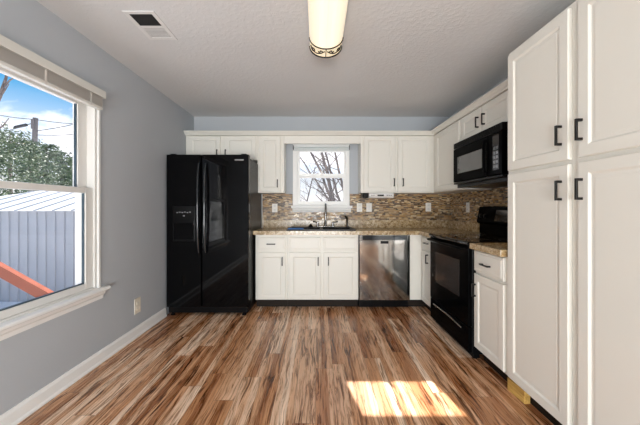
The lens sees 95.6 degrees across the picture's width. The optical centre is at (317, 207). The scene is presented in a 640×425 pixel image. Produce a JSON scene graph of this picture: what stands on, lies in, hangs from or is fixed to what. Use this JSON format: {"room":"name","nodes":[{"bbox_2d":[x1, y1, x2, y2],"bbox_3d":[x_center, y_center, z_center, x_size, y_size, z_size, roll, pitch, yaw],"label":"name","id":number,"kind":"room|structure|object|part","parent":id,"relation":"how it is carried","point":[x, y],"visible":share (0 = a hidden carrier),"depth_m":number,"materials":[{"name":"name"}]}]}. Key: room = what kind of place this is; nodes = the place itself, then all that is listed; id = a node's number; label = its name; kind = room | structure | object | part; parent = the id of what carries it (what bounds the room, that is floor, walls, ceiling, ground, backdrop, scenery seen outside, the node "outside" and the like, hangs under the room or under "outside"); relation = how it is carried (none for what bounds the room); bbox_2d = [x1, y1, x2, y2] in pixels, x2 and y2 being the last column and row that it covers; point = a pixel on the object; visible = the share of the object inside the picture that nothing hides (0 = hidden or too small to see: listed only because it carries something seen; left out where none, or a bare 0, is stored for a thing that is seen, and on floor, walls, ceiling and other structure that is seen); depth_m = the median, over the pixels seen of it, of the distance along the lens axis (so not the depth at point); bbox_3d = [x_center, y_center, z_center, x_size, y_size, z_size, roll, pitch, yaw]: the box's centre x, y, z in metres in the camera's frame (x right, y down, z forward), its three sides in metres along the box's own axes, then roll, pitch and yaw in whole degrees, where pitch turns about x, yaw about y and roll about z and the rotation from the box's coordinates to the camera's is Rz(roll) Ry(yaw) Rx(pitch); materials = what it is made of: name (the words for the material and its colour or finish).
{"room":"kitchen","nodes":[
{"label":"kitchen","id":0,"kind":"room"},
{"bbox_2d":[0,0,193,414],"bbox_3d":[-1.760,-0.020,0.681,0.150,2.440,6.562,0,0,0],"label":"wall","id":1,"kind":"structure","parent":0,"point":[141,126],"depth_m":2.37,"materials":[{"name":"paint"}]},
{"bbox_2d":[0,66,110,340],"bbox_3d":[-1.732,-0.080,1.613,0.206,1.580,1.346,0,0,0],"label":"window","id":2,"kind":"structure","parent":1,"relation":"in","point":[15,319],"depth_m":2.12,"materials":[{"name":"plastic"}]},
{"bbox_3d":[-1.765,-0.459,1.623,0.040,0.698,1.142,0,0,0],"label":"sash","id":3,"kind":"part","parent":2,"relation":"part of","materials":[{"name":"plastic"}]},
{"bbox_3d":[-1.718,0.229,1.623,0.043,0.748,1.142,0,0,0],"label":"sash","id":4,"kind":"part","parent":2,"relation":"part of","materials":[{"name":"plastic"}]},
{"bbox_2d":[0,34,105,109],"bbox_3d":[-1.647,-0.815,1.614,0.049,0.146,1.228,0,0,0],"label":"window blind","id":5,"kind":"object","parent":2,"relation":"attached to","point":[14,57],"visible":1,"depth_m":1.75,"materials":[{"name":"white plastic"}]},
{"bbox_3d":[-1.654,-0.752,1.613,0.034,0.021,1.202,0,0,0],"label":"rail","id":6,"kind":"part","parent":5,"relation":"part of","materials":[{"name":"white plastic"}]},
{"bbox_3d":[-1.657,0.628,1.613,0.057,0.027,1.346,0,0,0],"label":"sill","id":7,"kind":"part","parent":2,"relation":"part of","materials":[{"name":"paint"}]},
{"bbox_3d":[-1.679,-0.122,1.613,0.012,1.495,1.250,0,0,0],"label":"casing","id":8,"kind":"part","parent":2,"relation":"part of","materials":[{"name":"paint"}]},
{"bbox_2d":[0,308,166,424],"bbox_3d":[-1.673,1.153,0.300,0.024,0.095,5.800,0,0,0],"label":"baseboard","id":9,"kind":"structure","parent":1,"relation":"attached to","point":[18,413],"depth_m":1.97,"materials":[{"name":"paint"}]},
{"bbox_2d":[134,297,140,314],"bbox_3d":[-1.680,0.916,2.710,0.009,0.142,0.088,0,0,0],"label":"wall outlet","id":10,"kind":"object","parent":1,"relation":"attached to","point":[137,302],"visible":1,"depth_m":2.70,"materials":[{"name":"beige plastic"}]},
{"bbox_2d":[17,301,553,424],"bbox_3d":[0.058,1.260,0.681,3.785,0.120,6.862,0,0,0],"label":"floor","id":11,"kind":"structure","parent":0,"point":[266,365],"depth_m":2.05,"materials":[{"name":"brown wood"}]},
{"bbox_2d":[167,154,260,314],"bbox_3d":[-1.212,0.301,3.526,0.906,1.796,0.818,0,0,0],"label":"refrigerator","id":12,"kind":"object","parent":11,"relation":"on","point":[214,201],"visible":0.99,"depth_m":3.19,"materials":[{"name":"black metal"}]},
{"bbox_3d":[-1.472,0.257,3.228,0.385,1.677,0.075,0,0,0],"label":"freezer door","id":13,"kind":"part","parent":12,"relation":"part of","materials":[{"name":"black metal"}]},
{"bbox_3d":[-1.298,0.005,3.155,0.026,1.008,0.076,0,0,0],"label":"handle","id":14,"kind":"part","parent":12,"relation":"part of","materials":[{"name":"black plastic"}]},
{"bbox_3d":[-1.224,0.005,3.155,0.026,1.008,0.076,0,0,0],"label":"handle","id":15,"kind":"part","parent":12,"relation":"part of","materials":[{"name":"black plastic"}]},
{"bbox_3d":[-1.016,0.257,3.228,0.513,1.677,0.075,0,0,0],"label":"door","id":16,"kind":"part","parent":12,"relation":"part of","materials":[{"name":"black metal"}]},
{"bbox_2d":[256,235,287,305],"bbox_3d":[-0.548,0.761,3.679,0.375,0.876,0.563,0,0,0],"label":"base cabinet","id":17,"kind":"object","parent":11,"relation":"on","point":[271,250],"visible":0.92,"depth_m":3.43,"materials":[{"name":"paint"}]},
{"bbox_3d":[-0.546,0.430,3.437,0.332,0.152,0.023,0,0,0],"label":"drawer","id":18,"kind":"part","parent":17,"relation":"part of","materials":[{"name":"paint"}]},
{"bbox_3d":[-0.546,0.808,3.438,0.332,0.553,0.020,0,0,0],"label":"door","id":19,"kind":"part","parent":17,"relation":"part of","materials":[{"name":"paint"}]},
{"bbox_2d":[287,235,357,305],"bbox_3d":[0.063,0.761,3.679,0.844,0.876,0.563,0,0,0],"label":"base cabinet","id":20,"kind":"object","parent":11,"relation":"on","point":[322,270],"visible":0.98,"depth_m":3.43,"materials":[{"name":"paint"}]},
{"bbox_3d":[-0.151,0.430,3.437,0.374,0.152,0.023,0,0,0],"label":"false drawer","id":21,"kind":"part","parent":20,"relation":"part of","materials":[{"name":"paint"}]},
{"bbox_3d":[-0.151,0.808,3.438,0.374,0.553,0.020,0,0,0],"label":"door","id":22,"kind":"part","parent":20,"relation":"part of","materials":[{"name":"paint"}]},
{"bbox_3d":[0.271,0.430,3.437,0.397,0.152,0.023,0,0,0],"label":"false drawer","id":23,"kind":"part","parent":20,"relation":"part of","materials":[{"name":"paint"}]},
{"bbox_3d":[0.271,0.808,3.438,0.397,0.553,0.020,0,0,0],"label":"door","id":24,"kind":"part","parent":20,"relation":"part of","materials":[{"name":"paint"}]},
{"bbox_2d":[358,235,409,306],"bbox_3d":[0.794,0.762,3.679,0.596,0.873,0.522,0,0,0],"label":"dishwasher","id":25,"kind":"object","parent":11,"relation":"on","point":[383,260],"visible":0.95,"depth_m":3.42,"materials":[{"name":"silver metal"}]},
{"bbox_2d":[358,235,359,297],"bbox_3d":[0.794,0.711,3.699,0.596,0.770,0.482,0,0,0],"label":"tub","id":26,"kind":"object","parent":25,"relation":"in","point":[358,235],"depth_m":3.48,"materials":[{"name":"plastic"}]},
{"bbox_3d":[0.794,0.359,3.439,0.590,0.063,0.036,0,0,0],"label":"control panel","id":27,"kind":"part","parent":25,"relation":"part of","materials":[{"name":"metal"}]},
{"bbox_2d":[408,235,430,310],"bbox_3d":[1.446,0.761,3.510,0.704,0.876,0.893,0,0,0],"label":"base cabinet","id":28,"kind":"object","parent":11,"relation":"on","point":[419,245],"visible":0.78,"depth_m":3.45,"materials":[{"name":"paint"}]},
{"bbox_2d":[253,220,478,237],"bbox_3d":[0.521,0.247,3.513,2.556,0.148,0.897,0,0,0],"label":"countertop","id":29,"kind":"structure","parent":28,"relation":"on","point":[270,227],"depth_m":3.81,"materials":[{"name":"stone"}]},
{"bbox_2d":[287,227,355,230],"bbox_3d":[0.044,0.288,3.675,0.821,0.058,0.500,0,0,0],"label":"sink","id":30,"kind":"object","parent":29,"relation":"in","point":[305,228],"visible":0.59,"depth_m":3.43,"materials":[{"name":"black metal"}]},
{"bbox_3d":[0.243,0.290,3.642,0.367,0.054,0.317,0,0,0],"label":"bowl","id":31,"kind":"part","parent":30,"relation":"part of","materials":[{"name":"black plastic"}]},
{"bbox_2d":[313,203,337,226],"bbox_3d":[0.105,0.101,3.846,0.255,0.315,0.231,0,0,42],"label":"faucet","id":32,"kind":"object","parent":29,"relation":"on","point":[325,222],"visible":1,"depth_m":3.84,"materials":[{"name":"silver metal"}]},
{"bbox_3d":[0.107,0.095,3.788,0.044,0.304,0.188,0,0,0],"label":"spout","id":33,"kind":"part","parent":32,"relation":"part of","materials":[{"name":"silver metal"}]},
{"bbox_3d":[1.167,0.710,3.463,0.146,0.774,0.030,0,0,0],"label":"filler panel","id":34,"kind":"part","parent":28,"relation":"part of","materials":[{"name":"paint"}]},
{"bbox_3d":[1.228,0.406,3.245,0.023,0.132,0.320,0,0,0],"label":"drawer","id":35,"kind":"part","parent":28,"relation":"part of","materials":[{"name":"paint"}]},
{"bbox_3d":[1.230,0.790,3.245,0.020,0.590,0.320,0,0,0],"label":"door","id":36,"kind":"part","parent":28,"relation":"part of","materials":[{"name":"paint"}]},
{"bbox_2d":[427,206,507,358],"bbox_3d":[1.449,0.594,2.669,0.646,1.212,0.778,0,0,0],"label":"range","id":37,"kind":"object","parent":11,"relation":"on","point":[452,271],"visible":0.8,"depth_m":2.60,"materials":[{"name":"black metal"}]},
{"bbox_3d":[1.157,0.328,2.669,0.061,0.026,0.704,0,0,0],"label":"handle","id":38,"kind":"part","parent":37,"relation":"part of","materials":[{"name":"black metal"}]},
{"bbox_3d":[1.181,0.980,2.668,0.015,0.024,0.581,0,0,0],"label":"drawer pull","id":39,"kind":"part","parent":37,"relation":"part of","materials":[{"name":"silver metal"}]},
{"bbox_3d":[1.202,0.619,2.669,0.031,0.638,0.772,0,0,0],"label":"oven door","id":40,"kind":"part","parent":37,"relation":"part of","materials":[{"name":"black metal"}]},
{"bbox_3d":[1.204,1.045,2.669,0.029,0.200,0.772,0,0,0],"label":"storage drawer","id":41,"kind":"part","parent":37,"relation":"part of","materials":[{"name":"black metal"}]},
{"bbox_3d":[1.262,1.175,2.669,0.050,0.038,0.738,0,0,0],"label":"toe plate","id":42,"kind":"part","parent":37,"relation":"part of","materials":[{"name":"black plastic"}]},
{"bbox_2d":[429,233,507,244],"bbox_3d":[1.472,0.282,2.669,0.599,0.028,0.778,0,0,0],"label":"cooktop","id":43,"kind":"object","parent":37,"relation":"in","point":[453,238],"depth_m":2.60,"materials":[{"name":"black glass"}]},
{"bbox_3d":[1.690,0.077,2.644,0.022,0.105,0.228,0,0,0],"label":"control panel","id":44,"kind":"part","parent":37,"relation":"part of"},
{"bbox_2d":[471,250,507,380],"bbox_3d":[1.494,0.761,2.079,0.609,0.876,0.385,0,0,0],"label":"base cabinet","id":45,"kind":"object","parent":11,"relation":"on","point":[490,283],"visible":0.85,"depth_m":2.04,"materials":[{"name":"paint"}]},
{"bbox_3d":[1.204,0.638,2.240,0.031,0.100,0.011,0,0,0],"label":"handle","id":46,"kind":"part","parent":45,"relation":"part of","materials":[{"name":"brown metal"}]},
{"bbox_2d":[469,243,507,256],"bbox_3d":[1.490,0.247,2.080,0.601,0.148,0.387,0,0,0],"label":"countertop","id":47,"kind":"structure","parent":45,"relation":"on","point":[498,249],"depth_m":2.05,"materials":[{"name":"stone"}]},
{"bbox_3d":[1.228,0.410,2.083,0.023,0.156,0.358,0,0,0],"label":"drawer","id":48,"kind":"part","parent":45,"relation":"part of","materials":[{"name":"paint"}]},
{"bbox_3d":[1.230,0.796,2.083,0.020,0.572,0.358,0,0,0],"label":"door","id":49,"kind":"part","parent":45,"relation":"part of","materials":[{"name":"paint"}]},
{"bbox_2d":[507,377,529,403],"bbox_3d":[1.275,1.159,1.840,0.040,0.082,0.144,0,0,-4],"label":"wood block","id":50,"kind":"object","parent":11,"relation":"on","point":[517,391],"visible":0.71,"depth_m":1.82,"materials":[{"name":"yellow wood"}]},
{"bbox_2d":[508,0,639,424],"bbox_3d":[1.494,0.102,1.392,0.609,2.193,0.984,0,0,0],"label":"pantry cabinet","id":51,"kind":"object","parent":11,"relation":"on","point":[574,84],"visible":1,"depth_m":1.39,"materials":[{"name":"paint"}]},
{"bbox_3d":[1.230,0.436,1.637,0.020,1.297,0.451,0,0,0],"label":"door","id":52,"kind":"part","parent":51,"relation":"part of","materials":[{"name":"paint"}]},
{"bbox_3d":[1.230,-0.602,1.637,0.020,0.736,0.451,0,0,0],"label":"door","id":53,"kind":"part","parent":51,"relation":"part of","materials":[{"name":"paint"}]},
{"bbox_3d":[1.204,-0.085,1.452,0.031,0.100,0.011,0,0,0],"label":"handle","id":54,"kind":"part","parent":51,"relation":"part of","materials":[{"name":"brown metal"}]},
{"bbox_3d":[1.204,-0.360,1.452,0.031,0.100,0.011,0,0,0],"label":"handle","id":55,"kind":"part","parent":51,"relation":"part of","materials":[{"name":"brown metal"}]},
{"bbox_3d":[1.204,-0.085,1.338,0.031,0.100,0.011,0,0,0],"label":"handle","id":56,"kind":"part","parent":51,"relation":"part of","materials":[{"name":"brown metal"}]},
{"bbox_3d":[1.204,-0.360,1.338,0.031,0.100,0.011,0,0,0],"label":"handle","id":57,"kind":"part","parent":51,"relation":"part of","materials":[{"name":"brown metal"}]},
{"bbox_3d":[1.230,0.436,1.145,0.020,1.297,0.431,0,0,0],"label":"door","id":58,"kind":"part","parent":51,"relation":"part of","materials":[{"name":"paint"}]},
{"bbox_3d":[1.230,-0.602,1.145,0.020,0.736,0.431,0,0,0],"label":"door","id":59,"kind":"part","parent":51,"relation":"part of","materials":[{"name":"paint"}]},
{"bbox_2d":[36,0,575,116],"bbox_3d":[0.058,-1.300,0.681,3.785,0.120,6.862,0,0,0],"label":"ceiling","id":60,"kind":"structure","parent":0,"point":[228,58],"depth_m":2.32,"materials":[{"name":"white paint"}]},
{"bbox_2d":[122,11,177,39],"bbox_3d":[-1.132,-1.237,1.982,0.202,0.006,0.313,0,0,0],"label":"ceiling vent","id":61,"kind":"object","parent":60,"relation":"in","point":[149,23],"visible":1,"depth_m":1.96,"materials":[{"name":"metal"}]},
{"bbox_2d":[307,0,348,57],"bbox_3d":[0.062,-1.185,1.585,0.250,0.110,1.230,0,0,0],"label":"ceiling light","id":62,"kind":"object","parent":60,"relation":"attached to","point":[326,18],"visible":1,"depth_m":1.85,"materials":[{"name":"glass"}]},
{"bbox_2d":[194,117,448,227],"bbox_3d":[0.058,-0.020,4.037,3.785,2.440,0.150,0,0,0],"label":"wall","id":63,"kind":"structure","parent":0,"point":[200,123],"depth_m":3.96,"materials":[{"name":"paint"}]},
{"bbox_2d":[186,136,256,162],"bbox_3d":[-1.227,-0.761,3.808,0.912,0.313,0.303,0,0,0],"label":"upper cabinet","id":64,"kind":"object","parent":63,"relation":"attached to","point":[195,145],"visible":0.69,"depth_m":3.69,"materials":[{"name":"paint"}]},
{"bbox_3d":[-1.440,-0.763,3.698,0.403,0.290,0.020,0,0,0],"label":"door","id":65,"kind":"part","parent":64,"relation":"part of","materials":[{"name":"paint"}]},
{"bbox_3d":[-0.982,-0.763,3.698,0.395,0.290,0.020,0,0,0],"label":"door","id":66,"kind":"part","parent":64,"relation":"part of","materials":[{"name":"paint"}]},
{"bbox_2d":[257,136,285,193],"bbox_3d":[-0.598,-0.553,3.808,0.342,0.730,0.303,0,0,0],"label":"upper cabinet","id":67,"kind":"object","parent":63,"relation":"attached to","point":[271,150],"visible":0.98,"depth_m":3.69,"materials":[{"name":"paint"}]},
{"bbox_3d":[-0.608,-0.555,3.698,0.267,0.706,0.020,0,0,0],"label":"door","id":68,"kind":"part","parent":67,"relation":"part of","materials":[{"name":"paint"}]},
{"bbox_2d":[272,204,277,211],"bbox_3d":[-0.582,0.007,3.949,0.074,0.118,0.009,0,0,0],"label":"wall outlet","id":69,"kind":"object","parent":63,"relation":"attached to","point":[274,206],"visible":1,"depth_m":3.95,"materials":[{"name":"white plastic"}]},
{"bbox_2d":[291,144,351,211],"bbox_3d":[0.058,-0.401,4.009,0.825,0.929,0.206,0,0,0],"label":"window","id":70,"kind":"structure","parent":63,"relation":"in","point":[298,206],"depth_m":3.96,"materials":[{"name":"paint"}]},
{"bbox_2d":[293,145,349,150],"bbox_3d":[0.051,-0.797,3.916,0.762,0.075,0.062,0,0,0],"label":"roller shade","id":71,"kind":"object","parent":70,"relation":"attached to","point":[294,148],"visible":1,"depth_m":3.89,"materials":[{"name":"fabric"}]},
{"bbox_3d":[0.058,-0.629,4.047,0.663,0.379,0.040,0,0,0],"label":"sash","id":72,"kind":"part","parent":70,"relation":"part of","materials":[{"name":"paint"}]},
{"bbox_3d":[0.058,-0.007,3.934,0.825,0.035,0.057,0,0,0],"label":"sill","id":73,"kind":"part","parent":70,"relation":"part of","materials":[{"name":"paint"}]},
{"bbox_3d":[0.058,-0.240,4.002,0.663,0.399,0.040,0,0,0],"label":"sash","id":74,"kind":"part","parent":70,"relation":"part of","materials":[{"name":"paint"}]},
{"bbox_2d":[262,194,448,219],"bbox_3d":[0.518,-0.006,3.958,2.548,0.357,0.008,0,0,0],"label":"backsplash","id":75,"kind":"structure","parent":63,"relation":"attached to","point":[402,206],"depth_m":3.95,"materials":[{"name":"tile"}]},
{"bbox_2d":[357,203,361,211],"bbox_3d":[0.572,0.000,3.949,0.074,0.118,0.009,0,0,0],"label":"wall outlet","id":76,"kind":"object","parent":63,"relation":"attached to","point":[359,205],"visible":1,"depth_m":3.95,"materials":[{"name":"white plastic"}]},
{"bbox_2d":[366,203,371,211],"bbox_3d":[0.702,0.000,3.949,0.074,0.118,0.009,0,0,0],"label":"light switch","id":77,"kind":"object","parent":63,"relation":"attached to","point":[368,205],"visible":1,"depth_m":3.95,"materials":[{"name":"white plastic"}]},
{"bbox_2d":[358,136,433,193],"bbox_3d":[1.021,-0.553,3.808,0.934,0.730,0.303,0,0,0],"label":"upper cabinet","id":78,"kind":"object","parent":63,"relation":"attached to","point":[386,164],"visible":0.97,"depth_m":3.69,"materials":[{"name":"paint"}]},
{"bbox_2d":[284,136,360,143],"bbox_3d":[0.064,-0.868,3.718,0.978,0.100,0.020,0,0,0],"label":"valance board","id":79,"kind":"object","parent":78,"relation":"attached to","point":[287,139],"visible":1,"depth_m":3.71,"materials":[{"name":"paint"}]},
{"bbox_2d":[361,193,393,197],"bbox_3d":[0.774,-0.152,3.780,0.388,0.068,0.216,0,0,0],"label":"radio","id":80,"kind":"object","parent":78,"relation":"attached to","point":[363,195],"visible":1,"depth_m":3.68,"materials":[{"name":"white plastic"}]},
{"bbox_3d":[0.789,-0.555,3.698,0.402,0.706,0.020,0,0,0],"label":"door","id":81,"kind":"part","parent":78,"relation":"part of","materials":[{"name":"paint"}]},
{"bbox_3d":[1.236,-0.555,3.698,0.429,0.706,0.020,0,0,0],"label":"door","id":82,"kind":"part","parent":78,"relation":"part of","materials":[{"name":"paint"}]},
{"bbox_2d":[426,203,430,210],"bbox_3d":[1.510,-0.005,3.949,0.074,0.118,0.009,0,0,0],"label":"wall outlet","id":83,"kind":"object","parent":63,"relation":"attached to","point":[428,205],"visible":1,"depth_m":3.95,"materials":[{"name":"white plastic"}]},
{"bbox_2d":[449,77,507,193],"bbox_3d":[1.875,-0.020,0.681,0.150,2.440,6.562,0,0,0],"label":"wall","id":84,"kind":"structure","parent":0,"point":[503,80],"depth_m":3.18,"materials":[{"name":"paint"}]},
{"bbox_2d":[428,119,491,193],"bbox_3d":[1.633,-0.553,3.474,0.329,0.730,0.967,0,0,0],"label":"upper cabinet","id":85,"kind":"object","parent":84,"relation":"attached to","point":[444,141],"visible":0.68,"depth_m":3.33,"materials":[{"name":"paint"}]},
{"bbox_2d":[184,79,507,135],"bbox_3d":[-0.090,-0.944,2.805,3.188,0.048,1.835,0,0,0],"label":"crown molding","id":86,"kind":"structure","parent":85,"relation":"attached to","point":[501,88],"depth_m":3.66,"materials":[{"name":"paint"}]},
{"bbox_3d":[1.479,-0.555,3.310,0.020,0.706,0.580,0,0,0],"label":"door","id":87,"kind":"part","parent":85,"relation":"part of","materials":[{"name":"paint"}]},
{"bbox_2d":[466,203,469,211],"bbox_3d":[1.787,0.000,3.452,0.009,0.118,0.074,0,0,0],"label":"wall outlet","id":88,"kind":"object","parent":84,"relation":"attached to","point":[467,204],"visible":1,"depth_m":3.44,"materials":[{"name":"white plastic"}]},
{"bbox_2d":[449,187,507,222],"bbox_3d":[1.796,0.038,2.921,0.008,0.464,2.067,0,0,0],"label":"backsplash","id":89,"kind":"structure","parent":84,"relation":"attached to","point":[496,196],"depth_m":3.33,"materials":[{"name":"tile"}]},
{"bbox_2d":[454,122,508,187],"bbox_3d":[1.580,-0.423,2.588,0.434,0.459,0.793,0,0,0],"label":"microwave","id":90,"kind":"object","parent":84,"relation":"attached to","point":[480,159],"visible":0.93,"depth_m":2.47,"materials":[{"name":"black plastic"}]},
{"bbox_3d":[1.417,-0.422,2.684,0.041,0.335,0.598,0,0,0],"label":"door","id":91,"kind":"part","parent":90,"relation":"part of","materials":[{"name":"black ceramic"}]},
{"bbox_3d":[1.419,-0.243,2.588,0.037,0.018,0.789,0,0,0],"label":"trim","id":92,"kind":"part","parent":90,"relation":"part of","materials":[{"name":"black plastic"}]},
{"bbox_3d":[1.381,-0.420,2.402,0.038,0.290,0.022,0,0,0],"label":"handle","id":93,"kind":"part","parent":90,"relation":"part of","materials":[{"name":"black plastic"}]},
{"bbox_3d":[1.417,-0.422,2.287,0.041,0.335,0.186,0,0,0],"label":"control panel","id":94,"kind":"part","parent":90,"relation":"part of","materials":[{"name":"black plastic"}]},
{"bbox_2d":[461,90,507,140],"bbox_3d":[1.618,-0.787,2.588,0.360,0.262,0.797,0,0,0],"label":"upper cabinet","id":95,"kind":"object","parent":84,"relation":"attached to","point":[494,112],"visible":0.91,"depth_m":2.53,"materials":[{"name":"paint"}]},
{"bbox_3d":[1.479,-0.788,2.788,0.020,0.240,0.353,0,0,0],"label":"door","id":96,"kind":"part","parent":95,"relation":"part of","materials":[{"name":"paint"}]},
{"bbox_3d":[1.479,-0.788,2.400,0.020,0.240,0.389,0,0,0],"label":"door","id":97,"kind":"part","parent":95,"relation":"part of","materials":[{"name":"paint"}]},
{"label":"outside","id":98,"kind":"structure","parent":0,"visible":0},
{"bbox_2d":[0,302,20,308],"bbox_3d":[0.000,1.720,15.000,90.000,0.001,90.000,0,0,0],"label":"ground","id":99,"kind":"structure","parent":98,"point":[2,304],"depth_m":5.14,"materials":[{"name":"white snow"}]},
{"bbox_2d":[0,75,12,128],"bbox_3d":[-9.532,-1.322,8.600,1.310,6.109,0.240,0,0,0],"label":"bare tree","id":100,"kind":"object","parent":99,"relation":"on","point":[5,82],"visible":0.75,"depth_m":8.59,"materials":[{"name":"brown plant"}]},
{"bbox_2d":[0,122,39,195],"bbox_3d":[-12.377,-0.786,11.004,3.775,5.012,3.652,0,0,-30],"label":"evergreen tree","id":101,"kind":"object","parent":99,"relation":"on","point":[2,153],"visible":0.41,"depth_m":11.30,"materials":[{"name":"green plant"}]},
{"bbox_2d":[0,262,53,297],"bbox_3d":[-3.181,1.041,3.045,1.086,1.357,0.150,0,0,0],"label":"stair rail","id":102,"kind":"object","parent":99,"relation":"on","point":[7,273],"visible":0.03,"depth_m":2.97,"materials":[{"name":"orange wood"}]},
{"bbox_2d":[0,127,59,195],"bbox_3d":[-14.462,-0.949,13.495,4.078,5.339,3.768,0,0,0],"label":"evergreen tree","id":103,"kind":"object","parent":99,"relation":"on","point":[19,135],"visible":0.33,"depth_m":13.55,"materials":[{"name":"green plant"}]},
{"bbox_2d":[1,140,62,194],"bbox_3d":[-16.065,-1.049,16.254,3.533,5.537,3.293,0,0,23],"label":"evergreen tree","id":104,"kind":"object","parent":99,"relation":"on","point":[39,153],"visible":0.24,"depth_m":16.26,"materials":[{"name":"green plant"}]},
{"bbox_2d":[31,117,37,190],"bbox_3d":[-29.390,-3.768,29.956,0.823,10.995,0.622,0,0,15],"label":"utility pole","id":105,"kind":"object","parent":99,"relation":"on","point":[34,122],"visible":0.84,"depth_m":29.82,"materials":[{"name":"brown wood"}]},
{"bbox_3d":[-32.581,-8.029,29.950,6.622,1.551,0.064,0,0,0],"label":"overhead cable","id":106,"kind":"object","parent":105,"relation":"attached to","visible":0},
{"bbox_2d":[14,123,27,128],"bbox_3d":[-30.596,-8.398,29.900,1.416,0.530,0.300,0,0,0],"label":"box","id":107,"kind":"object","parent":106,"relation":"hanging from","point":[25,124],"visible":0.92,"depth_m":29.79,"materials":[{"name":"grey metal"}]},
{"bbox_2d":[0,191,74,301],"bbox_3d":[-5.810,0.638,6.798,3.720,2.164,3.144,0,0,0],"label":"garden shed","id":108,"kind":"object","parent":99,"relation":"on","point":[37,228],"visible":0.51,"depth_m":5.30,"materials":[{"name":"grey metal"}]},
{"bbox_2d":[32,143,69,185],"bbox_3d":[-18.272,-1.327,19.756,3.034,6.094,3.050,0,0,-15],"label":"evergreen tree","id":109,"kind":"object","parent":99,"relation":"on","point":[49,147],"visible":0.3,"depth_m":19.60,"materials":[{"name":"green plant"}]},
{"bbox_2d":[48,151,72,185],"bbox_3d":[-20.216,-1.384,22.935,3.265,6.207,3.741,0,0,0],"label":"evergreen tree","id":110,"kind":"object","parent":99,"relation":"on","point":[66,177],"visible":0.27,"depth_m":22.86,"materials":[{"name":"green plant"}]},
{"bbox_2d":[56,157,72,185],"bbox_3d":[-22.768,-1.542,27.594,4.934,6.546,5.004,0,0,-9],"label":"evergreen tree","id":111,"kind":"object","parent":99,"relation":"on","point":[67,157],"visible":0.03,"depth_m":26.98,"materials":[{"name":"green plant"}]},
{"bbox_2d":[300,158,323,200],"bbox_3d":[-0.666,-0.360,12.577,2.371,4.169,0.846,0,0,0],"label":"bare tree","id":112,"kind":"object","parent":99,"relation":"on","point":[310,158],"visible":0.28,"depth_m":12.61,"materials":[{"name":"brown plant"}]},
{"bbox_2d":[300,152,340,200],"bbox_3d":[0.047,-0.519,8.953,1.948,4.494,0.943,0,0,14],"label":"bare tree","id":113,"kind":"object","parent":99,"relation":"on","point":[327,199],"visible":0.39,"depth_m":9.13,"materials":[{"name":"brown plant"}]},
{"bbox_2d":[300,152,342,200],"bbox_3d":[0.105,-0.290,7.531,1.839,4.031,0.822,0,0,0],"label":"bare tree","id":114,"kind":"object","parent":99,"relation":"on","point":[311,153],"visible":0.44,"depth_m":7.59,"materials":[{"name":"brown plant"}]},
{"bbox_2d":[307,152,339,200],"bbox_3d":[0.332,-0.493,10.004,1.553,4.441,1.019,0,0,-40],"label":"bare tree","id":115,"kind":"object","parent":99,"relation":"on","point":[322,154],"visible":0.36,"depth_m":10.05,"materials":[{"name":"brown plant"}]},
{"bbox_2d":[309,152,342,200],"bbox_3d":[0.951,-0.440,8.390,2.438,4.325,0.768,0,0,0],"label":"bare tree","id":116,"kind":"object","parent":99,"relation":"on","point":[338,169],"visible":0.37,"depth_m":8.38,"materials":[{"name":"brown plant"}]},
{"bbox_2d":[315,152,341,200],"bbox_3d":[0.850,-0.589,11.403,1.884,4.632,0.882,0,0,0],"label":"bare tree","id":117,"kind":"object","parent":99,"relation":"on","point":[334,182],"visible":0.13,"depth_m":11.45,"materials":[{"name":"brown plant"}]}
]}

